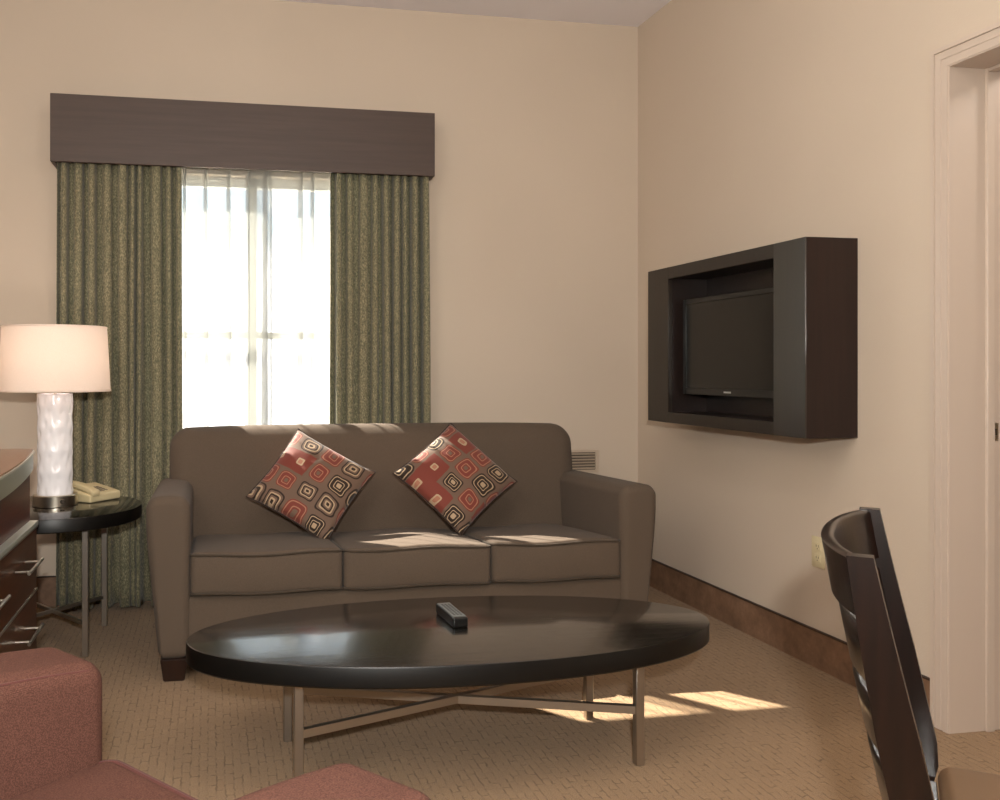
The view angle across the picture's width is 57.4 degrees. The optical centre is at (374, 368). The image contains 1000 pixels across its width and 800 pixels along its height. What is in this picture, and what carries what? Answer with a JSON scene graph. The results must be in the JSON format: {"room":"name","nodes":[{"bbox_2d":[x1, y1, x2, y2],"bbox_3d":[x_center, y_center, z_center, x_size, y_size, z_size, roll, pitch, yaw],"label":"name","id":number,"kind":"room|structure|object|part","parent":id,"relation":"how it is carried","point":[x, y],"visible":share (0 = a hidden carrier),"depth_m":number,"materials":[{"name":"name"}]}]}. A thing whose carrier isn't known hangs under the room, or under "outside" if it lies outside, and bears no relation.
{"room":"hotel room","nodes":[
{"label":"hotel room","id":0,"kind":"room"},
{"bbox_2d":[0,0,637,575],"bbox_3d":[-0.329,-0.352,4.553,3.795,2.944,0.140,0,0,-10],"label":"wall","id":1,"kind":"structure","parent":0,"point":[533,189],"depth_m":4.62,"materials":[{"name":"paint"}]},
{"bbox_2d":[37,576,150,605],"bbox_3d":[-0.346,1.050,4.472,3.532,0.141,0.013,0,0,-10],"label":"baseboard","id":2,"kind":"structure","parent":1,"relation":"attached to","point":[46,592],"depth_m":4.25,"materials":[{"name":"wood"}]},
{"bbox_2d":[182,167,249,428],"bbox_3d":[-0.804,-0.050,4.370,0.619,2.140,0.036,0,0,-10],"label":"sheer curtain","id":3,"kind":"object","parent":1,"relation":"hanging from","point":[215,268],"visible":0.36,"depth_m":4.37,"materials":[{"name":"grey fabric"}]},
{"bbox_2d":[50,93,434,180],"bbox_3d":[-0.608,-1.100,4.340,1.800,0.310,0.180,0,0,-10],"label":"window valance","id":4,"kind":"object","parent":1,"relation":"attached to","point":[96,129],"visible":0.91,"depth_m":4.24,"materials":[{"name":"laminate"}]},
{"bbox_2d":[56,162,182,610],"bbox_3d":[-1.194,-0.018,4.214,0.584,2.245,0.127,0,0,-10],"label":"curtain","id":5,"kind":"object","parent":4,"relation":"hanging from","point":[119,262],"visible":0.66,"depth_m":4.21,"materials":[{"name":"green fabric"}]},
{"bbox_2d":[329,173,430,423],"bbox_3d":[0.025,-0.018,4.434,0.509,2.245,0.133,0,0,-10],"label":"curtain","id":6,"kind":"object","parent":4,"relation":"hanging from","point":[380,355],"visible":0.48,"depth_m":4.42,"materials":[{"name":"green fabric"}]},
{"bbox_2d":[248,170,329,424],"bbox_3d":[-0.321,-0.050,4.444,0.613,2.140,0.036,0,0,-10],"label":"sheer curtain","id":7,"kind":"object","parent":1,"relation":"hanging from","point":[289,211],"visible":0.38,"depth_m":4.42,"materials":[{"name":"grey fabric"}]},
{"bbox_2d":[571,449,598,471],"bbox_3d":[1.034,0.485,4.727,0.296,0.120,0.010,0,0,-10],"label":"air vent","id":8,"kind":"object","parent":1,"relation":"in","point":[582,460],"visible":0.44,"depth_m":4.74,"materials":[{"name":"beige metal"}]},
{"bbox_2d":[278,0,670,26],"bbox_3d":[0.317,-1.874,1.028,3.795,0.100,7.308,0,0,-10],"label":"ceiling","id":9,"kind":"structure","parent":0,"point":[633,13],"depth_m":4.55,"materials":[{"name":"paint"}]},
{"bbox_2d":[37,586,999,799],"bbox_3d":[0.317,1.170,1.028,3.795,0.100,7.308,0,0,-10],"label":"floor","id":10,"kind":"structure","parent":0,"point":[739,716],"depth_m":2.74,"materials":[{"name":"carpet"}]},
{"bbox_2d":[0,449,43,652],"bbox_3d":[-1.330,0.700,2.207,0.740,0.840,1.862,0,0,-10],"label":"dresser","id":11,"kind":"object","parent":10,"relation":"on","point":[19,563],"visible":0.91,"depth_m":2.85,"materials":[{"name":"brown wood"}]},
{"bbox_3d":[-1.024,0.637,2.405,0.052,0.010,0.230,0,0,-10],"label":"handle","id":12,"kind":"part","parent":11,"relation":"part of","materials":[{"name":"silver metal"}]},
{"bbox_3d":[-1.117,0.882,2.657,0.040,0.215,1.030,0,0,-10],"label":"drawer","id":13,"kind":"part","parent":11,"relation":"part of","materials":[{"name":"brown wood"}]},
{"bbox_3d":[-1.117,0.662,2.657,0.040,0.215,1.030,0,0,-10],"label":"drawer","id":14,"kind":"part","parent":11,"relation":"part of","materials":[{"name":"brown wood"}]},
{"bbox_3d":[-1.116,0.857,2.906,0.052,0.010,0.230,0,0,-10],"label":"handle","id":15,"kind":"part","parent":11,"relation":"part of","materials":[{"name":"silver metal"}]},
{"bbox_3d":[-1.116,0.637,2.906,0.052,0.010,0.230,0,0,-10],"label":"handle","id":16,"kind":"part","parent":11,"relation":"part of","materials":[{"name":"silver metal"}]},
{"bbox_2d":[30,496,141,656],"bbox_3d":[-1.323,0.842,3.702,0.706,0.557,0.706,0,0,-7],"label":"end table","id":17,"kind":"object","parent":10,"relation":"on","point":[84,517],"visible":0.68,"depth_m":3.52,"materials":[{"name":"black wood"}]},
{"bbox_2d":[0,324,110,507],"bbox_3d":[-1.323,0.194,3.723,0.447,0.738,0.447,0,0,-33],"label":"table lamp","id":18,"kind":"object","parent":17,"relation":"on","point":[57,361],"visible":1,"depth_m":3.59,"materials":[{"name":"white fabric"}]},
{"bbox_3d":[-1.323,-0.042,3.723,0.442,0.268,0.442,0,0,-10],"label":"lamp shade","id":19,"kind":"part","parent":18,"relation":"part of","materials":[{"name":"fabric"}]},
{"bbox_3d":[-1.129,0.869,3.509,0.024,0.503,0.024,0,0,-7],"label":"leg","id":20,"kind":"part","parent":17,"relation":"part of","materials":[{"name":"silver metal"}]},
{"bbox_2d":[73,480,119,502],"bbox_3d":[-1.217,0.520,3.881,0.174,0.084,0.180,0,0,28],"label":"desk telephone","id":21,"kind":"object","parent":17,"relation":"on","point":[93,492],"visible":0.8,"depth_m":3.81,"materials":[{"name":"beige plastic"}]},
{"bbox_3d":[-1.179,0.869,3.926,0.024,0.503,0.024,0,0,-7],"label":"leg","id":22,"kind":"part","parent":17,"relation":"part of","materials":[{"name":"silver metal"}]},
{"bbox_2d":[0,647,430,799],"bbox_3d":[-0.521,0.670,0.953,0.858,0.900,0.895,0,0,41],"label":"armchair","id":23,"kind":"object","parent":10,"relation":"on","point":[51,698],"visible":1,"depth_m":1.35,"materials":[{"name":"fabric"}]},
{"bbox_3d":[-0.744,0.739,1.220,0.170,0.578,0.768,0,0,41],"label":"armrest","id":24,"kind":"part","parent":23,"relation":"part of","materials":[{"name":"fabric"}]},
{"bbox_2d":[7,761,187,799],"bbox_3d":[-0.446,0.695,1.030,0.539,0.177,0.670,0,0,41],"label":"seat cushion","id":25,"kind":"object","parent":23,"relation":"on","point":[37,780],"depth_m":1.35,"materials":[{"name":"fabric"}]},
{"bbox_3d":[-0.226,0.739,0.767,0.170,0.578,0.768,0,0,41],"label":"armrest","id":26,"kind":"part","parent":23,"relation":"part of","materials":[{"name":"fabric"}]},
{"bbox_2d":[146,422,655,681],"bbox_3d":[0.075,0.685,3.795,1.968,0.869,0.883,0,0,-10],"label":"sofa","id":27,"kind":"object","parent":10,"relation":"on","point":[217,554],"visible":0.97,"depth_m":3.54,"materials":[{"name":"brown fabric"}]},
{"bbox_3d":[-0.811,0.749,3.601,0.156,0.587,0.796,0,0,-10],"label":"armrest","id":28,"kind":"part","parent":27,"relation":"part of","materials":[{"name":"brown fabric"}]},
{"bbox_3d":[-0.727,1.079,3.262,0.095,0.082,0.095,0,0,-10],"label":"leg","id":29,"kind":"part","parent":27,"relation":"part of","materials":[{"name":"brown wood"}]},
{"bbox_2d":[190,531,341,592],"bbox_3d":[-0.450,0.768,3.602,0.554,0.217,0.692,0,0,-10],"label":"seat cushion","id":30,"kind":"object","parent":27,"relation":"on","point":[220,561],"depth_m":3.29,"materials":[{"name":"brown fabric"}]},
{"bbox_2d":[246,428,375,539],"bbox_3d":[-0.263,0.480,3.749,0.485,0.448,0.263,0,0,15],"label":"throw pillow","id":31,"kind":"object","parent":27,"relation":"on","point":[310,484],"visible":0.98,"depth_m":3.69,"materials":[{"name":"red fabric"}]},
{"bbox_3d":[0.016,0.529,4.096,1.856,0.556,0.269,0,0,-10],"label":"backrest","id":32,"kind":"part","parent":27,"relation":"part of","materials":[{"name":"brown fabric"}]},
{"bbox_2d":[330,528,489,587],"bbox_3d":[0.106,0.767,3.704,0.568,0.218,0.692,0,0,-10],"label":"seat cushion","id":33,"kind":"object","parent":27,"relation":"on","point":[368,557],"depth_m":3.39,"materials":[{"name":"brown fabric"}]},
{"bbox_2d":[393,423,516,535],"bbox_3d":[0.347,0.465,3.861,0.488,0.454,0.269,0,0,-38],"label":"throw pillow","id":34,"kind":"object","parent":27,"relation":"on","point":[451,474],"visible":1,"depth_m":3.80,"materials":[{"name":"red fabric"}]},
{"bbox_2d":[453,523,619,582],"bbox_3d":[0.648,0.768,3.803,0.526,0.217,0.692,0,0,-10],"label":"seat cushion","id":35,"kind":"object","parent":27,"relation":"on","point":[517,552],"depth_m":3.49,"materials":[{"name":"brown fabric"}]},
{"bbox_3d":[0.972,0.749,3.928,0.156,0.587,0.796,0,0,-10],"label":"armrest","id":36,"kind":"part","parent":27,"relation":"part of","materials":[{"name":"brown fabric"}]},
{"bbox_2d":[186,596,708,777],"bbox_3d":[0.241,0.936,2.632,1.556,0.368,0.676,0,0,-10],"label":"coffee table","id":37,"kind":"object","parent":10,"relation":"on","point":[508,643],"visible":0.97,"depth_m":2.53,"materials":[{"name":"black wood"}]},
{"bbox_3d":[-0.264,0.965,2.714,0.025,0.310,0.025,0,0,-10],"label":"leg","id":38,"kind":"part","parent":37,"relation":"part of","materials":[{"name":"silver metal"}]},
{"bbox_3d":[-0.202,0.965,2.376,0.025,0.310,0.025,0,0,-10],"label":"leg","id":39,"kind":"part","parent":37,"relation":"part of","materials":[{"name":"silver metal"}]},
{"bbox_2d":[436,602,467,627],"bbox_3d":[0.229,0.736,2.698,0.047,0.032,0.172,0,0,-13],"label":"remote control","id":40,"kind":"object","parent":37,"relation":"on","point":[452,615],"visible":1,"depth_m":2.65,"materials":[{"name":"black plastic"}]},
{"bbox_3d":[0.684,0.965,2.888,0.025,0.310,0.025,0,0,-10],"label":"leg","id":41,"kind":"part","parent":37,"relation":"part of","materials":[{"name":"silver metal"}]},
{"bbox_3d":[0.747,0.965,2.549,0.025,0.310,0.025,0,0,-10],"label":"leg","id":42,"kind":"part","parent":37,"relation":"part of","materials":[{"name":"silver metal"}]},
{"bbox_2d":[821,507,999,799],"bbox_3d":[0.973,0.685,1.294,0.593,0.870,0.497,0,0,30],"label":"dining chair","id":43,"kind":"object","parent":10,"relation":"on","point":[897,718],"visible":1,"depth_m":1.26,"materials":[{"name":"brown wood"}]},
{"bbox_3d":[0.751,0.293,1.423,0.080,0.083,0.465,0,0,30],"label":"crest rail","id":44,"kind":"part","parent":43,"relation":"part of","materials":[{"name":"brown wood"}]},
{"bbox_3d":[0.684,0.685,1.194,0.137,0.870,0.034,0,0,30],"label":"post","id":45,"kind":"part","parent":43,"relation":"part of","materials":[{"name":"brown wood"}]},
{"bbox_3d":[0.917,0.685,1.594,0.137,0.870,0.034,0,0,30],"label":"post","id":46,"kind":"part","parent":43,"relation":"part of","materials":[{"name":"brown wood"}]},
{"bbox_3d":[1.044,0.685,1.253,0.430,0.058,0.447,0,0,30],"label":"seat","id":47,"kind":"part","parent":43,"relation":"part of","materials":[{"name":"beige fabric"}]},
{"bbox_2d":[638,0,999,677],"bbox_3d":[2.114,-0.352,1.337,0.150,2.944,7.068,0,0,-10],"label":"wall","id":48,"kind":"structure","parent":0,"point":[761,123],"depth_m":3.51,"materials":[{"name":"paint"}]},
{"bbox_2d":[648,237,857,438],"bbox_3d":[1.496,-0.109,3.717,0.207,0.704,1.150,0,0,-10],"label":"tv cabinet","id":49,"kind":"object","parent":48,"relation":"attached to","point":[814,280],"visible":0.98,"depth_m":3.25,"materials":[{"name":"brown wood"}]},
{"bbox_3d":[1.391,-0.109,3.789,0.020,0.704,0.969,0,0,-10],"label":"frame","id":50,"kind":"part","parent":49,"relation":"part of","materials":[{"name":"brown wood"}]},
{"bbox_2d":[683,287,773,398],"bbox_3d":[1.518,-0.099,3.709,0.143,0.422,0.709,0,0,-10],"label":"television","id":51,"kind":"object","parent":49,"relation":"attached to","point":[728,339],"visible":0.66,"depth_m":3.68,"materials":[{"name":"black plastic"}]},
{"bbox_3d":[1.591,-0.109,3.734,0.010,0.664,1.110,0,0,-10],"label":"panel","id":52,"kind":"part","parent":49,"relation":"part of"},
{"bbox_3d":[1.600,-0.109,3.161,0.203,0.704,0.020,0,0,-10],"label":"panel","id":53,"kind":"part","parent":49,"relation":"part of","materials":[{"name":"brown wood"}]},
{"bbox_2d":[649,559,929,708],"bbox_3d":[1.576,1.050,3.815,0.013,0.141,1.999,0,0,-10],"label":"baseboard","id":54,"kind":"structure","parent":48,"relation":"attached to","point":[827,653],"depth_m":3.69,"materials":[{"name":"wood"}]},
{"bbox_2d":[812,535,824,569],"bbox_3d":[1.660,0.687,3.373,0.007,0.116,0.072,0,0,-10],"label":"wall outlet","id":55,"kind":"object","parent":48,"relation":"attached to","point":[818,556],"visible":0.97,"depth_m":3.37,"materials":[{"name":"beige plastic"}]},
{"bbox_2d":[815,542,820,550],"bbox_3d":[1.658,0.665,3.372,0.003,0.029,0.033,0,0,-10],"label":"socket","id":56,"kind":"object","parent":55,"relation":"attached to","point":[817,544],"depth_m":3.37,"materials":[{"name":"beige plastic"}]},
{"bbox_2d":[815,554,820,562],"bbox_3d":[1.658,0.709,3.372,0.003,0.029,0.033,0,0,-10],"label":"socket","id":57,"kind":"object","parent":55,"relation":"attached to","point":[817,556],"depth_m":3.37,"materials":[{"name":"beige plastic"}]},
{"bbox_2d":[930,21,999,733],"bbox_3d":[1.841,0.061,2.350,0.020,2.118,0.979,0,0,-10],"label":"trim","id":58,"kind":"structure","parent":48,"relation":"attached to","point":[943,59],"depth_m":2.79,"materials":[{"name":"beige paint"}]},
{"bbox_2d":[953,48,999,733],"bbox_3d":[1.959,0.090,2.372,0.220,2.060,0.863,0,0,-10],"label":"trim","id":59,"kind":"structure","parent":48,"relation":"attached to","point":[968,76],"depth_m":2.78,"materials":[{"name":"beige paint"}]},
{"bbox_2d":[985,64,999,731],"bbox_3d":[1.975,0.096,2.375,0.028,2.048,0.839,0,0,-10],"label":"door","id":60,"kind":"structure","parent":48,"relation":"attached to","point":[989,72],"depth_m":2.77,"materials":[{"name":"beige paint"}]},
{"bbox_2d":[995,423,997,440],"bbox_3d":[1.924,0.195,2.791,0.020,0.056,0.002,0,0,-10],"label":"strike plate","id":61,"kind":"object","parent":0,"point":[996,424],"visible":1,"depth_m":2.79,"materials":[{"name":"brown metal"}]}
]}

